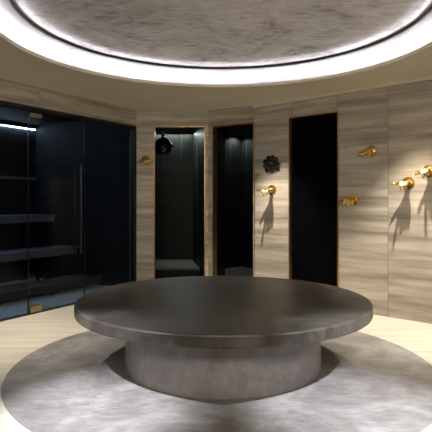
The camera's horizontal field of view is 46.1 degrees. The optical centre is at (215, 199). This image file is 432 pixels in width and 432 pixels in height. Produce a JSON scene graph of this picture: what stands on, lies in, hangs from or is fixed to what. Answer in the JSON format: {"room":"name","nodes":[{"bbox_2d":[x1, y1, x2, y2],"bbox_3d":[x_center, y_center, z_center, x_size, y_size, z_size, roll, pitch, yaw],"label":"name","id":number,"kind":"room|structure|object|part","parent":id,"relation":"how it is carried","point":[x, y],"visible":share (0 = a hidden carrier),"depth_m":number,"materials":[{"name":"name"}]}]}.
{"room":"spa steam room","nodes":[
{"label":"spa steam room","id":0,"kind":"room"},
{"bbox_2d":[0,120,35,282],"bbox_3d":[-4.073,0.027,6.484,0.060,2.500,4.320,0,0,31],"label":"wall","id":1,"kind":"structure","parent":0,"point":[13,140],"depth_m":7.99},
{"bbox_2d":[0,176,35,179],"bbox_3d":[-4.008,-0.343,6.475,0.059,0.060,4.170,0,0,31],"label":"rail","id":2,"kind":"object","parent":1,"relation":"attached to","point":[1,177],"visible":1,"depth_m":7.94,"materials":[{"name":"black metal"}]},
{"bbox_2d":[0,123,35,129],"bbox_3d":[-4.017,-1.155,6.486,0.034,0.035,4.180,0,0,31],"label":"light strip","id":3,"kind":"object","parent":1,"relation":"attached to","point":[2,124],"visible":1,"depth_m":7.97,"materials":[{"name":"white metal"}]},
{"bbox_2d":[0,106,77,124],"bbox_3d":[-3.198,-1.243,5.950,1.990,0.040,4.300,0,0,31],"label":"ceiling","id":4,"kind":"structure","parent":0,"point":[6,113],"depth_m":7.53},
{"bbox_2d":[0,79,135,125],"bbox_3d":[-2.284,0.002,5.405,0.120,2.550,4.300,0,0,31],"label":"wall","id":5,"kind":"structure","parent":0,"point":[10,91],"depth_m":6.05,"materials":[{"name":"wood"}]},
{"bbox_2d":[2,105,28,319],"bbox_3d":[-2.584,0.132,4.843,0.016,2.266,1.918,0,0,31],"label":"window","id":6,"kind":"structure","parent":5,"relation":"in","point":[2,105],"depth_m":5.66,"materials":[{"name":"clear glass"}]},
{"bbox_2d":[0,302,74,321],"bbox_3d":[-2.125,1.272,5.601,0.050,0.010,3.700,0,0,31],"label":"trim","id":7,"kind":"structure","parent":5,"relation":"attached to","point":[48,309],"depth_m":5.72,"materials":[{"name":"metal"}]},
{"bbox_2d":[29,110,81,312],"bbox_3d":[-1.890,0.132,6.041,0.134,2.266,0.833,0,0,34],"label":"door","id":8,"kind":"structure","parent":5,"relation":"in","point":[35,308],"depth_m":6.26,"materials":[{"name":"clear glass"}]},
{"bbox_3d":[-1.742,0.112,6.315,0.068,1.111,0.022,0,0,34],"label":"handle","id":9,"kind":"part","parent":8,"relation":"part of","materials":[{"name":"black metal"}]},
{"bbox_3d":[-1.685,0.112,6.284,0.070,1.111,0.022,0,0,34],"label":"handle","id":10,"kind":"part","parent":8,"relation":"part of","materials":[{"name":"metal"}]},
{"bbox_2d":[0,100,135,281],"bbox_3d":[-2.134,0.115,5.606,0.070,2.325,3.800,0,0,31],"label":"trim","id":11,"kind":"structure","parent":5,"relation":"attached to","point":[132,128],"depth_m":7.18,"materials":[{"name":"black metal"}]},
{"bbox_2d":[84,120,128,294],"bbox_3d":[-1.421,0.132,6.790,0.016,2.266,0.927,0,0,31],"label":"window","id":12,"kind":"structure","parent":5,"relation":"in","point":[84,120],"depth_m":6.39,"materials":[{"name":"clear glass"}]},
{"bbox_2d":[36,120,129,285],"bbox_3d":[-2.081,0.027,7.822,1.990,2.500,0.060,0,0,31],"label":"wall","id":13,"kind":"structure","parent":0,"point":[59,146],"depth_m":7.70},
{"bbox_2d":[136,110,207,280],"bbox_3d":[-0.620,0.002,7.280,1.020,2.550,0.120,0,0,0],"label":"wall","id":14,"kind":"structure","parent":0,"point":[146,120],"depth_m":7.22,"materials":[{"name":"wood"}]},
{"bbox_2d":[137,155,150,164],"bbox_3d":[-1.014,-0.559,7.099,0.169,0.154,0.245,0,0,1],"label":"hook","id":15,"kind":"object","parent":14,"relation":"attached to","point":[145,160],"visible":1,"depth_m":7.08,"materials":[{"name":"gold metal"}]},
{"bbox_2d":[154,126,204,278],"bbox_3d":[-0.519,0.115,7.267,0.733,2.325,0.106,0,0,0],"label":"trim","id":16,"kind":"structure","parent":14,"relation":"attached to","point":[155,127],"depth_m":7.21,"materials":[{"name":"orange metal"}]},
{"bbox_2d":[156,132,192,259],"bbox_3d":[-0.818,0.027,9.220,0.804,2.500,0.040,0,0,0],"label":"wall","id":17,"kind":"structure","parent":0,"point":[174,170],"depth_m":9.20,"materials":[{"name":"black tile"}]},
{"bbox_2d":[156,128,195,131],"bbox_3d":[-0.675,-1.238,8.280,1.090,0.030,1.840,0,0,0],"label":"ceiling","id":18,"kind":"structure","parent":0,"point":[157,129],"depth_m":8.81,"materials":[{"name":"black"}]},
{"bbox_2d":[156,128,173,154],"bbox_3d":[-0.840,-0.975,8.050,0.356,0.504,0.356,0,0,0],"label":"shower","id":19,"kind":"object","parent":18,"relation":"hanging from","point":[163,145],"visible":0.87,"depth_m":7.95,"materials":[{"name":"black metal"}]},
{"bbox_2d":[193,128,203,275],"bbox_3d":[-0.253,0.027,8.283,0.040,2.500,1.862,0,0,-9],"label":"wall","id":20,"kind":"structure","parent":0,"point":[198,134],"depth_m":8.38,"materials":[{"name":"black tile"}]},
{"bbox_2d":[0,0,431,109],"bbox_3d":[0.055,-1.377,4.000,18.000,0.212,18.000,0,0,0],"label":"ceiling","id":21,"kind":"structure","parent":0,"point":[130,54],"depth_m":4.76,"materials":[{"name":"beige paint"}]},
{"bbox_2d":[0,266,431,431],"bbox_3d":[-0.500,1.321,4.400,11.000,0.112,13.200,0,0,0],"label":"floor","id":22,"kind":"structure","parent":0,"point":[80,382],"depth_m":3.41,"materials":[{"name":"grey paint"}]},
{"bbox_2d":[0,214,54,280],"bbox_3d":[-3.811,0.746,6.357,0.472,1.038,4.170,0,0,31],"label":"bench","id":23,"kind":"object","parent":22,"relation":"on","point":[18,218],"visible":0.96,"depth_m":7.80,"materials":[{"name":"metal"}]},
{"bbox_3d":[-3.035,0.763,7.990,0.030,1.003,0.030,0,0,31],"label":"leg","id":24,"kind":"part","parent":23,"relation":"part of","materials":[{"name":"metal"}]},
{"bbox_3d":[-3.811,0.244,6.357,0.472,0.035,4.170,0,0,31],"label":"seat","id":25,"kind":"part","parent":23,"relation":"part of","materials":[{"name":"grey wood"}]},
{"bbox_3d":[-2.743,0.763,7.816,0.030,1.003,0.030,0,0,31],"label":"leg","id":26,"kind":"part","parent":23,"relation":"part of","materials":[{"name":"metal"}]},
{"bbox_2d":[0,245,77,278],"bbox_3d":[-3.382,0.986,6.101,0.472,0.558,4.170,0,0,31],"label":"bench","id":27,"kind":"object","parent":22,"relation":"on","point":[52,250],"visible":0.93,"depth_m":7.27,"materials":[{"name":"metal"}]},
{"bbox_3d":[-3.382,0.725,6.101,0.472,0.035,4.170,0,0,31],"label":"seat","id":28,"kind":"part","parent":27,"relation":"part of","materials":[{"name":"grey wood"}]},
{"bbox_3d":[-2.605,1.004,7.734,0.030,0.523,0.030,0,0,31],"label":"leg","id":29,"kind":"part","parent":27,"relation":"part of","materials":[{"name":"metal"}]},
{"bbox_3d":[-2.313,1.004,7.559,0.030,0.523,0.030,0,0,31],"label":"leg","id":30,"kind":"part","parent":27,"relation":"part of","materials":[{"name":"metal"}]},
{"bbox_2d":[0,273,101,304],"bbox_3d":[-2.944,1.191,5.840,0.452,0.148,4.170,0,0,31],"label":"step","id":31,"kind":"structure","parent":22,"relation":"on","point":[51,285],"depth_m":6.77,"materials":[{"name":"wood"}]},
{"bbox_2d":[74,276,372,398],"bbox_3d":[0.055,1.018,4.000,2.260,0.510,2.260,0,0,0],"label":"stone table","id":32,"kind":"object","parent":22,"relation":"on","point":[203,337],"visible":1,"depth_m":3.36,"materials":[{"name":"stone"}]},
{"bbox_2d":[217,127,224,275],"bbox_3d":[0.065,0.027,8.048,0.040,2.500,1.309,0,0,7],"label":"wall","id":33,"kind":"structure","parent":0,"point":[221,130],"depth_m":8.07,"materials":[{"name":"black tile"}]},
{"bbox_2d":[208,106,252,275],"bbox_3d":[0.239,0.002,7.074,0.747,2.550,0.120,0,0,32],"label":"wall","id":34,"kind":"structure","parent":0,"point":[236,115],"depth_m":7.19,"materials":[{"name":"wood"}]},
{"bbox_2d":[212,122,254,276],"bbox_3d":[0.262,0.115,7.044,0.676,2.325,0.106,0,0,32],"label":"trim","id":35,"kind":"structure","parent":34,"relation":"attached to","point":[214,128],"depth_m":7.18,"materials":[{"name":"orange metal"}]},
{"bbox_2d":[225,134,241,267],"bbox_3d":[0.180,0.027,9.465,0.771,2.500,0.040,0,0,-40],"label":"wall","id":36,"kind":"structure","parent":0,"point":[233,143],"depth_m":9.57,"materials":[{"name":"black tile"}]},
{"bbox_2d":[225,125,252,135],"bbox_3d":[0.425,-1.238,8.340,1.050,0.030,2.720,0,0,0],"label":"ceiling","id":37,"kind":"structure","parent":0,"point":[242,130],"depth_m":8.94,"materials":[{"name":"black"}]},
{"bbox_2d":[242,134,252,267],"bbox_3d":[0.735,0.027,9.371,0.040,2.500,0.823,0,0,-34],"label":"wall","id":38,"kind":"structure","parent":0,"point":[247,140],"depth_m":9.54,"materials":[{"name":"black tile"}]},
{"bbox_2d":[253,80,431,323],"bbox_3d":[1.727,0.002,5.774,3.249,2.550,0.120,0,0,43],"label":"wall","id":39,"kind":"structure","parent":0,"point":[385,239],"depth_m":5.67,"materials":[{"name":"wood"}]},
{"bbox_2d":[257,185,275,195],"bbox_3d":[0.630,-0.121,6.551,0.180,0.153,0.243,0,0,43],"label":"hook","id":40,"kind":"object","parent":39,"relation":"attached to","point":[271,189],"visible":1,"depth_m":6.58,"materials":[{"name":"gold metal"}]},
{"bbox_3d":[0.724,-0.130,6.618,0.134,0.134,0.018,0,0,43],"label":"wall plate","id":41,"kind":"part","parent":40,"relation":"part of","materials":[{"name":"gold metal"}]},
{"bbox_2d":[263,155,279,172],"bbox_3d":[0.714,-0.471,6.606,0.278,0.231,0.053,0,0,43],"label":"wall ornament","id":42,"kind":"object","parent":39,"relation":"attached to","point":[271,163],"visible":1,"depth_m":6.60,"materials":[{"name":"black metal"}]},
{"bbox_2d":[289,111,338,286],"bbox_3d":[1.213,0.115,6.237,0.704,2.325,0.106,0,0,43],"label":"trim","id":43,"kind":"structure","parent":39,"relation":"attached to","point":[332,112],"depth_m":6.43,"materials":[{"name":"brown wood"}]},
{"bbox_2d":[292,113,336,286],"bbox_3d":[1.228,0.121,6.254,0.676,2.311,0.040,0,0,43],"label":"door","id":44,"kind":"structure","parent":39,"relation":"in","point":[314,138],"depth_m":6.24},
{"bbox_2d":[252,76,431,107],"bbox_3d":[1.674,-1.256,5.717,3.229,0.033,0.034,0,0,43],"label":"trim","id":45,"kind":"structure","parent":39,"relation":"attached to","point":[426,77],"depth_m":5.84,"materials":[{"name":"beige wood"}]},
{"bbox_2d":[338,194,358,206],"bbox_3d":[1.479,0.006,5.761,0.252,0.146,0.164,0,0,-42],"label":"hook","id":46,"kind":"object","parent":39,"relation":"attached to","point":[353,199],"visible":1,"depth_m":5.78,"materials":[{"name":"gold metal"}]},
{"bbox_3d":[1.572,0.000,5.824,0.134,0.134,0.018,27,18,40],"label":"wall plate","id":47,"kind":"part","parent":46,"relation":"part of","materials":[{"name":"gold metal"}]},
{"bbox_2d":[356,145,376,157],"bbox_3d":[1.644,-0.534,5.603,0.166,0.151,0.244,0,0,43],"label":"hook","id":48,"kind":"object","parent":39,"relation":"attached to","point":[370,151],"visible":1,"depth_m":5.63,"materials":[{"name":"gold metal"}]},
{"bbox_3d":[1.728,-0.543,5.678,0.018,0.134,0.134,0,-29,-47],"label":"wall plate","id":49,"kind":"part","parent":48,"relation":"part of","materials":[{"name":"gold metal"}]},
{"bbox_2d":[391,177,414,190],"bbox_3d":[1.945,-0.171,5.322,0.180,0.153,0.243,0,0,43],"label":"hook","id":50,"kind":"object","parent":39,"relation":"attached to","point":[408,182],"visible":1,"depth_m":5.35,"materials":[{"name":"gold metal"}]},
{"bbox_3d":[2.038,-0.180,5.388,0.134,0.134,0.018,0,0,43],"label":"wall plate","id":51,"kind":"part","parent":50,"relation":"part of","materials":[{"name":"gold metal"}]},
{"bbox_2d":[412,165,431,178],"bbox_3d":[2.103,-0.290,5.174,0.169,0.154,0.246,0,0,44],"label":"hook","id":52,"kind":"object","parent":39,"relation":"attached to","point":[426,171],"visible":1,"depth_m":5.18,"materials":[{"name":"gold metal"}]},
{"bbox_3d":[2.195,-0.300,5.242,0.134,0.134,0.018,-19,-13,41],"label":"wall plate","id":53,"kind":"part","parent":52,"relation":"part of","materials":[{"name":"gold metal"}]},
{"bbox_3d":[-0.675,1.271,8.275,1.070,0.009,1.830,0,0,0],"label":"floor","id":54,"kind":"structure","parent":0,"visible":0},
{"bbox_2d":[156,260,199,278],"bbox_3d":[-0.728,1.171,8.590,0.954,0.189,1.180,0,0,0],"label":"ledge","id":55,"kind":"object","parent":54,"relation":"on","point":[164,268],"visible":0.58,"depth_m":8.02,"materials":[{"name":"black tile"}]}
]}

